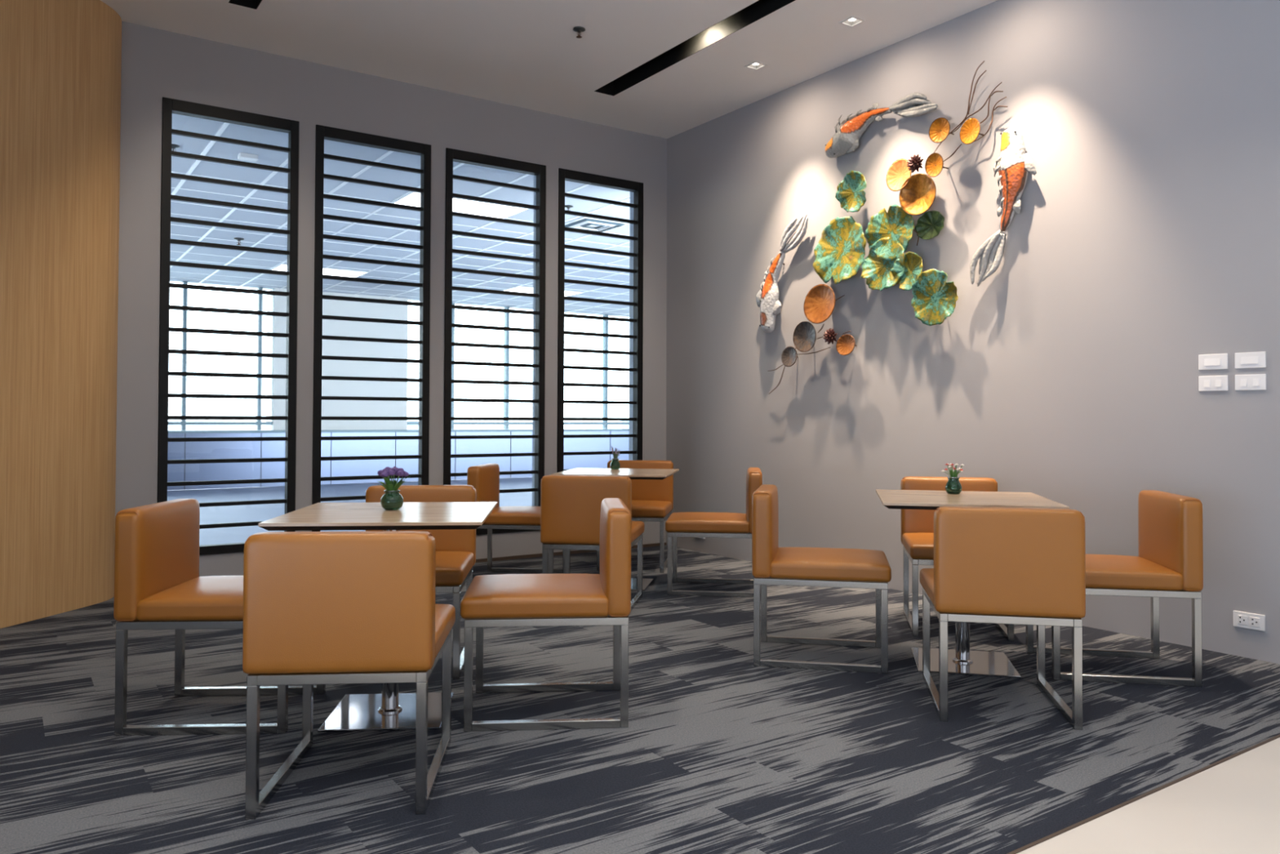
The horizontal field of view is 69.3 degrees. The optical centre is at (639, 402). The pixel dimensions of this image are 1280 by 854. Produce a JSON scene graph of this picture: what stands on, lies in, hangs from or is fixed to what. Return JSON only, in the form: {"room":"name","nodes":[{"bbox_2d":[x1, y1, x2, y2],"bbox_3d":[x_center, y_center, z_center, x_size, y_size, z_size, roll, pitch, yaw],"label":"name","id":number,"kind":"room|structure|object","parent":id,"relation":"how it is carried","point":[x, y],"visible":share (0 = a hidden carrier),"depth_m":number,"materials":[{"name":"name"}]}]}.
{"room":"dining area","nodes":[
{"label":"dining area","id":0,"kind":"room"},
{"bbox_2d":[0,0,121,628],"bbox_3d":[-3.684,-0.635,3.534,0.164,3.568,4.538,0,-1,12],"label":"wall","id":1,"kind":"structure","parent":0,"point":[60,60],"depth_m":5.18,"materials":[{"name":"brown wood"}]},
{"bbox_2d":[266,288,408,430],"bbox_3d":[-5.132,-0.241,15.779,2.230,3.200,0.500,1,-1,-34],"label":"wall pillar","id":2,"kind":"structure","parent":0,"point":[275,324],"depth_m":15.69,"materials":[{"name":"paint"}]},
{"bbox_2d":[167,476,532,545],"bbox_3d":[-1.198,1.354,12.815,21.000,0.055,9.000,1,-1,-34],"label":"floor","id":3,"kind":"structure","parent":0,"point":[263,512],"depth_m":12.43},
{"bbox_2d":[115,21,666,576],"bbox_3d":[-1.742,-0.571,6.805,5.050,3.568,0.060,1,-1,-34],"label":"wall","id":4,"kind":"structure","parent":0,"point":[157,64],"depth_m":6.44,"materials":[{"name":"grey paint"}]},
{"bbox_2d":[157,97,299,555],"bbox_3d":[-2.762,-0.465,6.199,0.842,2.945,0.242,1,-1,-34],"label":"window","id":5,"kind":"structure","parent":4,"relation":"attached to","point":[170,106],"depth_m":6.10,"materials":[{"name":"metal"},{"name":"black painted metal"}]},
{"bbox_2d":[311,124,431,531],"bbox_3d":[-1.975,-0.453,6.739,0.840,2.945,0.242,1,-1,-34],"label":"window","id":6,"kind":"structure","parent":4,"relation":"attached to","point":[322,132],"depth_m":6.65,"materials":[{"name":"metal"},{"name":"black painted metal"}]},
{"bbox_2d":[443,147,546,534],"bbox_3d":[-1.180,-0.441,7.285,0.853,2.945,0.242,1,-1,-34],"label":"window","id":7,"kind":"structure","parent":4,"relation":"attached to","point":[452,155],"depth_m":7.22,"materials":[{"name":"metal"},{"name":"black painted metal"}]},
{"bbox_2d":[475,542,666,562],"bbox_3d":[-1.543,1.203,6.871,4.300,0.025,0.012,1,-1,-34],"label":"baseboard","id":8,"kind":"structure","parent":4,"relation":"attached to","point":[508,557],"depth_m":7.36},
{"bbox_2d":[556,168,643,472],"bbox_3d":[-0.386,-0.428,7.830,0.833,2.945,0.242,1,-1,-34],"label":"window","id":9,"kind":"structure","parent":4,"relation":"attached to","point":[637,188],"depth_m":7.76,"materials":[{"name":"metal"},{"name":"black painted metal"}]},
{"bbox_2d":[167,280,629,490],"bbox_3d":[-3.744,-0.224,16.465,21.104,3.200,0.300,1,-1,-34],"label":"window","id":10,"kind":"structure","parent":0,"point":[224,449],"depth_m":15.67,"materials":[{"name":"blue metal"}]},
{"bbox_2d":[169,113,630,317],"bbox_3d":[-1.229,-1.927,12.934,21.000,0.100,9.150,1,-1,-34],"label":"ceiling","id":11,"kind":"structure","parent":0,"point":[181,122],"depth_m":10.19,"materials":[{"name":"tile"}]},
{"bbox_2d":[171,143,180,151],"bbox_3d":[-3.607,-1.954,7.158,0.096,0.066,0.096,1,-1,-34],"label":"sprinkler head","id":12,"kind":"object","parent":11,"relation":"attached to","point":[173,146],"visible":0.51,"depth_m":7.15},
{"bbox_2d":[234,237,244,245],"bbox_3d":[-4.702,-1.887,10.858,0.112,0.077,0.112,1,-1,-34],"label":"sprinkler head","id":13,"kind":"object","parent":11,"relation":"attached to","point":[238,239],"visible":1,"depth_m":10.84},
{"bbox_2d":[237,152,258,161],"bbox_3d":[-3.138,-1.964,7.411,0.140,0.035,0.106,1,-1,-34],"label":"speaker box","id":14,"kind":"object","parent":11,"relation":"attached to","point":[242,156],"visible":1,"depth_m":7.38,"materials":[{"name":"white plastic"}]},
{"bbox_2d":[271,263,367,277],"bbox_3d":[-4.564,-1.877,13.197,1.200,0.014,0.560,1,-1,-34],"label":"ceiling light panel","id":15,"kind":"object","parent":11,"relation":"attached to","point":[334,272],"visible":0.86,"depth_m":13.26,"materials":[{"name":"white"}]},
{"bbox_2d":[169,122,630,315],"bbox_3d":[-1.187,-1.875,12.872,21.000,0.006,9.000,1,-1,-34],"label":"grid","id":16,"kind":"object","parent":11,"relation":"attached to","point":[224,125],"visible":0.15,"depth_m":10.88,"materials":[{"name":"white metal"}]},
{"bbox_2d":[391,191,528,218],"bbox_3d":[-1.756,-1.939,9.109,1.200,0.014,0.560,1,-1,-34],"label":"ceiling light panel","id":17,"kind":"object","parent":11,"relation":"attached to","point":[413,198],"visible":0.63,"depth_m":9.14,"materials":[{"name":"white plastic"}]},
{"bbox_2d":[502,286,582,296],"bbox_3d":[-1.597,-1.831,15.235,1.200,0.014,0.560,1,-1,-34],"label":"ceiling light panel","id":18,"kind":"object","parent":11,"relation":"attached to","point":[517,289],"visible":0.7,"depth_m":15.15,"materials":[{"name":"white"}]},
{"bbox_2d":[564,204,573,210],"bbox_3d":[-0.706,-1.909,9.143,0.096,0.066,0.096,1,-1,-34],"label":"sprinkler head","id":19,"kind":"object","parent":11,"relation":"attached to","point":[568,206],"visible":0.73,"depth_m":9.12},
{"bbox_2d":[564,217,628,232],"bbox_3d":[-0.501,-1.911,9.983,0.560,0.032,0.560,1,-1,-34],"label":"ceiling vent","id":20,"kind":"object","parent":11,"relation":"in","point":[583,223],"visible":0.75,"depth_m":9.90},
{"bbox_2d":[100,0,997,138],"bbox_3d":[-0.163,-2.542,2.120,7.700,0.220,9.700,1,-1,-34],"label":"ceiling","id":21,"kind":"structure","parent":0,"point":[526,54],"depth_m":6.05,"materials":[{"name":"white paint"}]},
{"bbox_2d":[228,0,262,9],"bbox_3d":[-0.759,-2.518,3.192,0.158,0.205,5.743,1,-1,-34],"label":"ceiling slot","id":22,"kind":"object","parent":21,"relation":"attached to","point":[254,4],"visible":1,"depth_m":5.56,"materials":[{"name":"paint"}]},
{"bbox_2d":[573,26,585,38],"bbox_3d":[-0.386,-2.339,5.862,0.080,0.055,0.080,1,-1,-34],"label":"sprinkler head","id":23,"kind":"object","parent":21,"relation":"attached to","point":[579,29],"visible":1,"depth_m":5.85},
{"bbox_2d":[594,0,795,96],"bbox_3d":[1.357,-2.484,4.657,0.178,0.205,5.763,1,-1,-34],"label":"ceiling slot","id":24,"kind":"object","parent":21,"relation":"attached to","point":[760,9],"visible":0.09,"depth_m":6.22,"materials":[{"name":"paint"}]},
{"bbox_2d":[744,61,767,70],"bbox_3d":[0.809,-2.397,6.461,0.116,0.099,0.116,1,-1,-34],"label":"recessed light","id":25,"kind":"object","parent":21,"relation":"in","point":[755,65],"visible":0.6,"depth_m":6.48,"materials":[{"name":"white metal"}]},
{"bbox_2d":[838,16,865,27],"bbox_3d":[1.315,-2.408,5.742,0.116,0.099,0.116,1,-1,-34],"label":"recessed light","id":26,"kind":"object","parent":21,"relation":"in","point":[852,21],"visible":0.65,"depth_m":5.76,"materials":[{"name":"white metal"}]},
{"bbox_2d":[532,175,633,505],"bbox_3d":[-1.799,-0.569,6.887,5.050,3.568,0.140,1,-1,-34],"label":"wall","id":27,"kind":"structure","parent":0,"point":[631,228],"depth_m":8.10,"materials":[{"name":"paint"}]},
{"bbox_2d":[0,545,1279,853],"bbox_3d":[-0.176,1.186,2.054,7.700,0.100,9.700,1,-1,-34],"label":"floor","id":28,"kind":"structure","parent":0,"point":[718,752],"depth_m":3.08,"materials":[{"name":"carpet"}]},
{"bbox_2d":[113,498,325,735],"bbox_3d":[-1.533,0.766,3.460,0.606,0.779,0.516,0,-1,-3],"label":"dining chair","id":29,"kind":"object","parent":28,"relation":"on","point":[158,584],"visible":0.77,"depth_m":3.23,"materials":[{"name":"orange leather"}]},
{"bbox_2d":[242,530,455,819],"bbox_3d":[-0.861,0.758,2.851,0.516,0.779,0.606,0,-1,-5],"label":"dining chair","id":30,"kind":"object","parent":28,"relation":"on","point":[320,607],"visible":1,"depth_m":2.56,"materials":[{"name":"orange leather"}]},
{"bbox_2d":[257,502,497,732],"bbox_3d":[-0.934,0.783,3.473,0.734,0.751,0.759,0,-1,-5],"label":"cafe table","id":31,"kind":"object","parent":28,"relation":"on","point":[391,709],"visible":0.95,"depth_m":3.37,"materials":[{"name":"brown wood"}]},
{"bbox_2d":[380,489,403,510],"bbox_3d":[-0.946,0.370,3.534,0.086,0.075,0.086,1,-1,-34],"label":"flower vase","id":32,"kind":"object","parent":31,"relation":"on","point":[390,500],"visible":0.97,"depth_m":3.50,"materials":[{"name":"green glass"}]},
{"bbox_2d":[377,466,410,490],"bbox_3d":[-0.952,0.303,3.540,0.128,0.122,0.114,1,-1,-34],"label":"flower bouquet","id":33,"kind":"object","parent":32,"relation":"in","point":[392,485],"visible":0.98,"depth_m":3.51,"materials":[{"name":"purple plant"}]},
{"bbox_2d":[364,484,476,679],"bbox_3d":[-1.026,0.780,4.174,0.516,0.779,0.606,0,-1,-5],"label":"dining chair","id":34,"kind":"object","parent":28,"relation":"on","point":[455,548],"visible":0.44,"depth_m":4.38,"materials":[{"name":"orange leather"}]},
{"bbox_2d":[466,462,564,578],"bbox_3d":[-0.832,0.820,6.400,0.606,0.779,0.516,0,-1,7],"label":"dining chair","id":35,"kind":"object","parent":28,"relation":"on","point":[485,478],"visible":0.57,"depth_m":6.21,"materials":[{"name":"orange leather"}]},
{"bbox_2d":[460,497,631,731],"bbox_3d":[-0.352,0.771,3.524,0.606,0.779,0.516,0,-1,-5],"label":"dining chair","id":36,"kind":"object","parent":28,"relation":"on","point":[603,598],"visible":1,"depth_m":3.30,"materials":[{"name":"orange leather"}]},
{"bbox_2d":[540,475,644,610],"bbox_3d":[-0.267,0.806,5.487,0.516,0.779,0.606,0,-1,9],"label":"dining chair","id":37,"kind":"object","parent":28,"relation":"on","point":[571,504],"visible":0.77,"depth_m":5.21,"materials":[{"name":"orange leather"}]},
{"bbox_2d":[551,467,679,591],"bbox_3d":[-0.145,0.833,6.167,0.734,0.751,0.759,0,-1,9],"label":"cafe table","id":38,"kind":"object","parent":28,"relation":"on","point":[633,473],"visible":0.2,"depth_m":6.06,"materials":[{"name":"brown wood"}]},
{"bbox_2d":[609,457,620,469],"bbox_3d":[-0.172,0.424,6.425,0.072,0.075,0.072,1,-1,-34],"label":"flower vase","id":39,"kind":"object","parent":38,"relation":"on","point":[615,464],"visible":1,"depth_m":6.40,"materials":[{"name":"green glass"}]},
{"bbox_2d":[611,445,620,458],"bbox_3d":[-0.167,0.358,6.422,0.061,0.122,0.071,0,-1,-9],"label":"flower bouquet","id":40,"kind":"object","parent":39,"relation":"in","point":[615,454],"visible":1,"depth_m":6.41,"materials":[{"name":"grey plant"}]},
{"bbox_2d":[596,459,673,573],"bbox_3d":[-0.033,0.833,6.948,0.516,0.779,0.606,0,-1,7],"label":"dining chair","id":41,"kind":"object","parent":28,"relation":"on","point":[652,500],"visible":0.62,"depth_m":7.13,"materials":[{"name":"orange leather"}]},
{"bbox_2d":[665,467,762,596],"bbox_3d":[0.484,0.818,6.006,0.606,0.779,0.516,0,-1,6],"label":"dining chair","id":42,"kind":"object","parent":28,"relation":"on","point":[683,524],"visible":0.78,"depth_m":5.78,"materials":[{"name":"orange leather"}]},
{"bbox_2d":[751,484,891,673],"bbox_3d":[0.843,0.789,4.317,0.606,0.779,0.516,0,-1,11],"label":"dining chair","id":43,"kind":"object","parent":28,"relation":"on","point":[771,564],"visible":1,"depth_m":4.12,"materials":[{"name":"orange leather"}]},
{"bbox_2d":[900,476,1013,641],"bbox_3d":[1.682,0.804,4.946,0.516,0.779,0.606,0,-1,11],"label":"dining chair","id":44,"kind":"object","parent":28,"relation":"on","point":[917,526],"visible":0.5,"depth_m":5.13,"materials":[{"name":"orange leather"}]},
{"bbox_2d":[875,488,1069,678],"bbox_3d":[1.465,0.804,4.206,0.734,0.751,0.759,0,-1,12],"label":"cafe table","id":45,"kind":"object","parent":28,"relation":"on","point":[962,660],"visible":0.8,"depth_m":4.14,"materials":[{"name":"brown wood"}]},
{"bbox_2d":[945,476,962,493],"bbox_3d":[1.490,0.392,4.398,0.076,0.080,0.076,1,-1,-34],"label":"flower vase","id":46,"kind":"object","parent":45,"relation":"on","point":[953,486],"visible":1,"depth_m":4.37,"materials":[{"name":"green glass"}]},
{"bbox_2d":[941,462,964,477],"bbox_3d":[1.495,0.336,4.398,0.100,0.101,0.106,1,-1,-34],"label":"flower bouquet","id":47,"kind":"object","parent":46,"relation":"in","point":[953,474],"visible":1,"depth_m":4.38,"materials":[{"name":"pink plant"}]},
{"bbox_2d":[920,506,1085,729],"bbox_3d":[1.392,0.779,3.632,0.516,0.779,0.606,0,-1,11],"label":"dining chair","id":48,"kind":"object","parent":28,"relation":"on","point":[1015,566],"visible":1,"depth_m":3.35,"materials":[{"name":"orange leather"}]},
{"bbox_2d":[1026,489,1203,687],"bbox_3d":[2.079,0.790,4.124,0.606,0.779,0.516,0,-1,10],"label":"dining chair","id":49,"kind":"object","parent":28,"relation":"on","point":[1169,563],"visible":0.77,"depth_m":3.89,"materials":[{"name":"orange leather"}]},
{"bbox_2d":[1006,733,1279,853],"bbox_3d":[0.005,1.129,1.705,7.600,0.003,0.010,1,-1,-34],"label":"trim","id":50,"kind":"structure","parent":28,"relation":"on","point":[1061,831],"depth_m":2.69,"materials":[{"name":"silver metal"}]},
{"bbox_2d":[666,0,1279,663],"bbox_3d":[3.012,-0.599,4.210,0.150,3.568,9.600,1,-1,-34],"label":"wall","id":51,"kind":"structure","parent":0,"point":[1143,242],"depth_m":5.24,"materials":[{"name":"grey paint"}]},
{"bbox_2d":[755,213,808,333],"bbox_3d":[1.053,-0.939,6.824,0.129,0.825,0.564,1,-1,-34],"label":"sculpture","id":52,"kind":"object","parent":51,"relation":"attached to","point":[767,298],"visible":1,"depth_m":6.86,"materials":[{"name":"paint"}]},
{"bbox_2d":[767,284,856,394],"bbox_3d":[1.203,-0.447,6.570,0.158,0.755,0.901,1,-1,-34],"label":"sculpture","id":53,"kind":"object","parent":51,"relation":"attached to","point":[819,305],"visible":1,"depth_m":6.50,"materials":[{"name":"brown metal"}]},
{"bbox_2d":[835,170,866,212],"bbox_3d":[1.455,-1.416,6.247,0.132,0.279,0.273,1,-1,-34],"label":"sculpture","id":54,"kind":"object","parent":51,"relation":"attached to","point":[851,194],"visible":1,"depth_m":6.23,"materials":[{"name":"green metal"}]},
{"bbox_2d":[825,92,937,158],"bbox_3d":[1.566,-1.841,6.080,0.149,0.278,0.957,1,-1,-34],"label":"sculpture","id":55,"kind":"object","parent":51,"relation":"attached to","point":[846,139],"visible":1,"depth_m":6.16,"materials":[{"name":"paint"}]},
{"bbox_2d":[813,204,958,325],"bbox_3d":[1.581,-0.873,6.040,0.145,0.810,1.193,1,-1,-34],"label":"sculpture","id":56,"kind":"object","parent":51,"relation":"attached to","point":[840,251],"visible":1,"depth_m":5.96,"materials":[{"name":"green metal"}]},
{"bbox_2d":[885,60,1008,215],"bbox_3d":[1.857,-1.585,5.634,0.168,0.838,0.832,1,-1,-34],"label":"sculpture","id":57,"kind":"object","parent":51,"relation":"attached to","point":[917,193],"visible":1,"depth_m":5.69,"materials":[{"name":"gold metal"}]},
{"bbox_2d":[969,127,1036,286],"bbox_3d":[2.092,-1.129,5.319,0.135,0.886,0.410,1,-1,-29],"label":"sculpture","id":58,"kind":"object","parent":51,"relation":"attached to","point":[1013,165],"visible":1,"depth_m":5.26,"materials":[{"name":"paint"}]},
{"bbox_2d":[1198,353,1227,369],"bbox_3d":[2.748,-0.196,4.441,0.014,0.074,0.130,1,-1,-34],"label":"light switch","id":59,"kind":"object","parent":51,"relation":"attached to","point":[1220,361],"visible":1,"depth_m":4.44,"materials":[{"name":"white plastic"}]},
{"bbox_2d":[1198,375,1228,391],"bbox_3d":[2.747,-0.093,4.440,0.014,0.074,0.130,1,-1,-34],"label":"light switch","id":60,"kind":"object","parent":51,"relation":"attached to","point":[1206,383],"visible":1,"depth_m":4.44,"materials":[{"name":"white plastic"}]},
{"bbox_2d":[1232,610,1265,631],"bbox_3d":[2.827,1.012,4.299,0.013,0.074,0.134,1,-1,-34],"label":"power outlet","id":61,"kind":"object","parent":51,"relation":"attached to","point":[1241,619],"visible":1,"depth_m":4.29,"materials":[{"name":"white plastic"}]},
{"bbox_2d":[1237,614,1247,625],"bbox_3d":[2.809,1.012,4.319,0.002,0.042,0.042,1,-1,-34],"label":"socket","id":62,"kind":"object","parent":61,"relation":"attached to","point":[1242,619],"depth_m":4.32,"materials":[{"name":"white plastic"}]},
{"bbox_2d":[1249,616,1259,626],"bbox_3d":[2.839,1.011,4.276,0.002,0.042,0.042,1,-1,-34],"label":"socket","id":63,"kind":"object","parent":61,"relation":"attached to","point":[1254,620],"depth_m":4.28,"materials":[{"name":"white plastic"}]},
{"bbox_2d":[1235,351,1266,368],"bbox_3d":[2.839,-0.198,4.309,0.014,0.074,0.130,1,-1,-34],"label":"light switch","id":64,"kind":"object","parent":51,"relation":"attached to","point":[1251,359],"visible":1,"depth_m":4.30,"materials":[{"name":"white plastic"}]},
{"bbox_2d":[1235,373,1266,390],"bbox_3d":[2.838,-0.095,4.307,0.014,0.074,0.130,1,-1,-34],"label":"light switch","id":65,"kind":"object","parent":51,"relation":"attached to","point":[1253,381],"visible":1,"depth_m":4.30,"materials":[{"name":"white plastic"}]},
{"label":"outside","id":66,"kind":"structure","parent":0,"visible":0},
{"bbox_2d":[168,424,622,430],"bbox_3d":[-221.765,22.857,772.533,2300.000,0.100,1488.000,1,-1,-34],"label":"ground","id":67,"kind":"structure","parent":66,"point":[215,427],"depth_m":1037.47,"materials":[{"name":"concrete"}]},
{"bbox_2d":[407,421,418,429],"bbox_3d":[-123.725,13.082,444.489,52.000,8.600,22.000,1,-1,-34],"label":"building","id":68,"kind":"structure","parent":67,"relation":"on","point":[409,426],"depth_m":442.74,"materials":[{"name":"white"}]},
{"bbox_2d":[618,420,629,428],"bbox_3d":[22.024,12.939,435.416,62.000,9.600,22.000,1,-1,-34],"label":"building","id":69,"kind":"structure","parent":67,"relation":"on","point":[624,426],"depth_m":424.01,"materials":[{"name":"white"}]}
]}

